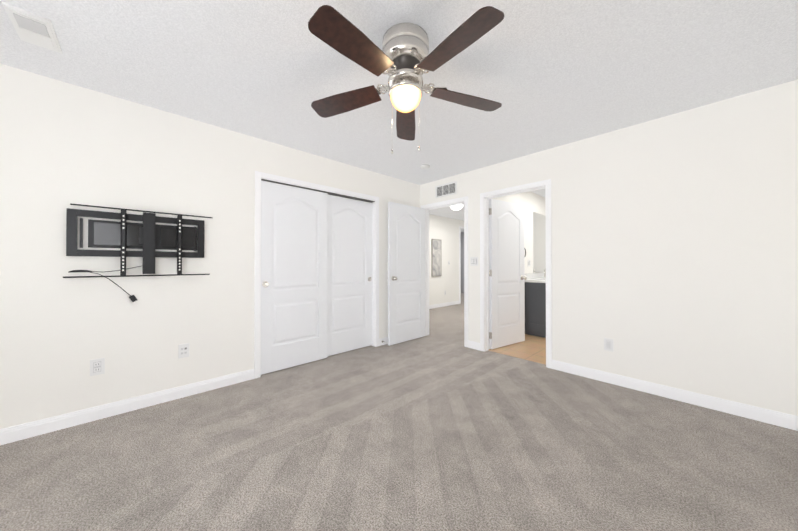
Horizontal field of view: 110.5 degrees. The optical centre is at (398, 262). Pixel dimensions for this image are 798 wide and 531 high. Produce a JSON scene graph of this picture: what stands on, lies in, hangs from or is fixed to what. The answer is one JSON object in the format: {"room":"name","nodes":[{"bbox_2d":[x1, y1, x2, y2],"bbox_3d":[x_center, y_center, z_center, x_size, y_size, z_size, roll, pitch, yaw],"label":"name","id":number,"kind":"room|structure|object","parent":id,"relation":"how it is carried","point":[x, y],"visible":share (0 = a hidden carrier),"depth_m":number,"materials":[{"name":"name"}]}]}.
{"room":"empty bedroom","nodes":[
{"label":"empty bedroom","id":0,"kind":"room"},
{"bbox_2d":[0,63,419,428],"bbox_3d":[-1.332,-0.047,3.005,4.480,2.440,0.120,0,-1,-43],"label":"wall","id":1,"kind":"structure","parent":0,"point":[63,145],"depth_m":2.14,"materials":[{"name":"white paint"}]},
{"bbox_2d":[90,358,104,375],"bbox_3d":[-2.240,0.776,2.054,0.075,0.118,0.008,0,-1,-43],"label":"electrical outlet","id":2,"kind":"object","parent":1,"relation":"attached to","point":[97,366],"visible":1,"depth_m":2.05,"materials":[{"name":"white plastic"}]},
{"bbox_2d":[0,369,253,444],"bbox_3d":[-2.132,1.118,2.149,1.853,0.098,0.014,0,-1,-43],"label":"baseboard","id":3,"kind":"structure","parent":1,"relation":"attached to","point":[91,414],"depth_m":2.10,"materials":[{"name":"white paint"}]},
{"bbox_2d":[63,203,212,301],"bbox_3d":[-2.011,-0.048,2.214,0.865,0.724,0.092,0,-1,-43],"label":"tv wall mount","id":4,"kind":"object","parent":1,"relation":"attached to","point":[148,235],"visible":1,"depth_m":2.17,"materials":[{"name":"black metal"}]},
{"bbox_2d":[178,343,188,358],"bbox_3d":[-1.869,0.769,2.404,0.075,0.118,0.008,0,-1,-43],"label":"outlet","id":5,"kind":"object","parent":1,"relation":"attached to","point":[183,350],"visible":1,"depth_m":2.40,"materials":[{"name":"white plastic"}]},
{"bbox_2d":[261,180,327,374],"bbox_3d":[-1.160,0.164,3.121,0.765,2.016,0.043,0,-1,-43],"label":"closet door","id":6,"kind":"structure","parent":1,"relation":"in","point":[294,261],"depth_m":3.08,"materials":[{"name":"white paint"}]},
{"bbox_2d":[254,171,378,378],"bbox_3d":[-0.912,0.127,3.390,1.614,2.097,0.138,0,-1,-43],"label":"trim","id":7,"kind":"structure","parent":1,"relation":"attached to","point":[259,176],"depth_m":2.94,"materials":[{"name":"white paint"}]},
{"bbox_2d":[261,179,374,202],"bbox_3d":[-0.912,-0.847,3.397,1.488,0.024,0.094,0,-1,-43],"label":"track rail","id":8,"kind":"object","parent":1,"relation":"attached to","point":[345,196],"visible":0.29,"depth_m":3.38,"materials":[{"name":"grey metal"}]},
{"bbox_2d":[327,195,372,355],"bbox_3d":[-0.662,0.167,3.654,0.765,2.016,0.043,0,-1,-43],"label":"closet door","id":9,"kind":"structure","parent":1,"relation":"in","point":[350,282],"depth_m":3.65,"materials":[{"name":"white paint"}]},
{"bbox_2d":[379,337,387,345],"bbox_3d":[0.029,1.132,4.190,0.863,0.098,0.014,0,-1,-43],"label":"baseboard","id":10,"kind":"structure","parent":1,"relation":"attached to","point":[386,338],"depth_m":3.94,"materials":[{"name":"white paint"}]},
{"bbox_2d":[0,302,797,530],"bbox_3d":[1.318,1.230,4.007,9.720,0.100,5.490,0,-1,-43],"label":"floor","id":11,"kind":"structure","parent":0,"point":[429,433],"depth_m":1.64,"materials":[{"name":"grey carpet"}]},
{"bbox_2d":[0,0,797,220],"bbox_3d":[1.318,-1.310,4.024,9.720,0.100,5.490,0,-1,-43],"label":"ceiling","id":12,"kind":"structure","parent":0,"point":[548,74],"depth_m":1.80,"materials":[{"name":"paint"}]},
{"bbox_2d":[2,2,61,53],"bbox_3d":[-1.991,-1.264,1.514,0.151,0.023,0.300,0,-1,-43],"label":"ceiling vent","id":13,"kind":"object","parent":12,"relation":"in","point":[33,28],"visible":0.98,"depth_m":1.49,"materials":[{"name":"white plastic"}]},
{"bbox_2d":[308,5,503,153],"bbox_3d":[0.037,-0.951,1.563,1.186,0.652,1.186,0,-1,-43],"label":"ceiling fan","id":14,"kind":"object","parent":12,"relation":"hanging from","point":[403,58],"visible":1,"depth_m":1.48,"materials":[{"name":"brown wood"}]},
{"bbox_2d":[420,164,429,168],"bbox_3d":[0.345,-1.245,3.626,0.128,0.035,0.128,0,-1,-43],"label":"smoke detector","id":15,"kind":"object","parent":12,"relation":"attached to","point":[425,166],"visible":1,"depth_m":3.59,"materials":[{"name":"white plastic"}]},
{"bbox_2d":[450,204,462,209],"bbox_3d":[1.226,-1.180,5.897,0.300,0.134,0.300,0,-1,-43],"label":"ceiling light","id":16,"kind":"object","parent":12,"relation":"in","point":[457,207],"visible":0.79,"depth_m":5.82,"materials":[{"name":"white glass"}]},
{"bbox_2d":[429,214,463,304],"bbox_3d":[1.102,-0.017,7.506,5.000,2.440,0.120,0,-1,-43],"label":"wall","id":17,"kind":"structure","parent":0,"point":[445,230],"depth_m":7.61,"materials":[{"name":"white paint"}]},
{"bbox_2d":[431,239,441,276],"bbox_3d":[0.991,-0.119,7.296,0.390,0.980,0.029,0,-1,-43],"label":"framed picture","id":18,"kind":"object","parent":17,"relation":"attached to","point":[436,257],"visible":0.93,"depth_m":7.27,"materials":[{"name":"grey"}]},
{"bbox_2d":[429,301,458,308],"bbox_3d":[0.560,1.150,6.893,3.380,0.098,0.014,0,-1,-43],"label":"baseboard","id":19,"kind":"structure","parent":17,"relation":"attached to","point":[443,304],"depth_m":7.48,"materials":[{"name":"white paint"}]},
{"bbox_2d":[459,226,463,303],"bbox_3d":[2.110,0.080,8.448,1.114,2.257,0.138,0,-1,-43],"label":"trim","id":20,"kind":"structure","parent":17,"relation":"attached to","point":[461,228],"depth_m":8.04,"materials":[{"name":"white paint"}]},
{"bbox_2d":[461,232,463,292],"bbox_3d":[2.501,0.007,11.165,0.100,2.440,3.280,0,-1,-43],"label":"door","id":21,"kind":"structure","parent":0,"point":[462,262],"depth_m":11.05,"materials":[{"name":"grey paint"}]},
{"bbox_2d":[488,334,545,364],"bbox_3d":[2.874,1.229,4.129,3.050,0.103,1.830,0,-1,-43],"label":"floor","id":22,"kind":"structure","parent":0,"point":[531,347],"depth_m":3.74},
{"bbox_2d":[525,281,545,337],"bbox_3d":[2.803,0.756,4.913,1.642,0.860,0.592,0,-1,-43],"label":"bathroom vanity","id":23,"kind":"object","parent":22,"relation":"on","point":[535,304],"depth_m":4.40,"materials":[{"name":"grey paint"}]},
{"bbox_2d":[525,277,545,280],"bbox_3d":[2.795,0.306,4.918,1.650,0.040,0.577,0,-1,-43],"label":"countertop","id":24,"kind":"structure","parent":23,"relation":"on","point":[528,278],"depth_m":4.55,"materials":[{"name":"white stone"}]},
{"bbox_2d":[492,191,544,273],"bbox_3d":[2.950,-0.030,5.550,5.000,2.440,0.120,0,-1,-43],"label":"wall","id":25,"kind":"structure","parent":0,"point":[531,202],"depth_m":4.82,"materials":[{"name":"white paint"}]},
{"bbox_2d":[525,273,545,276],"bbox_3d":[2.603,0.242,5.122,1.650,0.090,0.018,0,-1,-43],"label":"backsplash","id":26,"kind":"structure","parent":25,"relation":"attached to","point":[530,274],"depth_m":5.00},
{"bbox_2d":[533,212,545,272],"bbox_3d":[2.762,-0.355,5.285,1.000,1.095,0.005,0,-1,-43],"label":"bathroom mirror","id":27,"kind":"object","parent":25,"relation":"attached to","point":[539,243],"visible":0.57,"depth_m":5.14,"materials":[{"name":"clear glass"}]},
{"bbox_2d":[420,79,797,415],"bbox_3d":[1.635,-0.046,3.214,0.120,2.440,3.890,0,-1,-43],"label":"wall","id":28,"kind":"structure","parent":0,"point":[674,246],"depth_m":2.34,"materials":[{"name":"white paint"}]},
{"bbox_2d":[387,202,424,345],"bbox_3d":[0.134,0.158,4.152,0.768,2.020,0.176,0,-1,-43],"label":"entry door","id":29,"kind":"structure","parent":28,"relation":"in","point":[406,273],"depth_m":4.10,"materials":[{"name":"white paint"}]},
{"bbox_2d":[421,196,467,346],"bbox_3d":[0.705,0.132,4.197,0.152,2.097,0.876,0,-1,-43],"label":"door frame","id":30,"kind":"structure","parent":28,"relation":"attached to","point":[447,203],"depth_m":4.05,"materials":[{"name":"white paint"}]},
{"bbox_2d":[435,181,456,197],"bbox_3d":[0.698,-1.078,4.118,0.010,0.187,0.390,0,-1,-43],"label":"air vent","id":31,"kind":"object","parent":28,"relation":"in","point":[446,189],"visible":1,"depth_m":4.11,"materials":[{"name":"white plastic"}]},
{"bbox_2d":[470,257,477,265],"bbox_3d":[1.024,-0.012,3.766,0.010,0.118,0.118,0,-1,-43],"label":"light switch","id":32,"kind":"object","parent":28,"relation":"attached to","point":[473,261],"visible":1,"depth_m":3.77,"materials":[{"name":"white plastic"}]},
{"bbox_2d":[489,199,526,348],"bbox_3d":[1.562,0.157,3.914,0.750,2.020,0.236,0,-1,-43],"label":"bathroom door","id":33,"kind":"structure","parent":28,"relation":"in","point":[507,277],"depth_m":3.89,"materials":[{"name":"white paint"}]},
{"bbox_2d":[480,179,551,368],"bbox_3d":[1.435,0.127,3.424,0.152,2.097,0.874,0,-1,-43],"label":"door frame","id":34,"kind":"structure","parent":28,"relation":"attached to","point":[485,197],"depth_m":3.57,"materials":[{"name":"white paint"}]},
{"bbox_2d":[604,338,613,351],"bbox_3d":[2.038,0.801,2.689,0.008,0.118,0.075,0,-1,-43],"label":"electrical outlet","id":35,"kind":"object","parent":28,"relation":"attached to","point":[608,344],"visible":1,"depth_m":2.69,"materials":[{"name":"white plastic"}]},
{"bbox_2d":[552,360,797,430],"bbox_3d":[2.256,1.120,2.451,0.014,0.098,1.658,0,-1,-43],"label":"baseboard","id":36,"kind":"structure","parent":28,"relation":"attached to","point":[789,421],"depth_m":2.29,"materials":[{"name":"white paint"}]}
]}

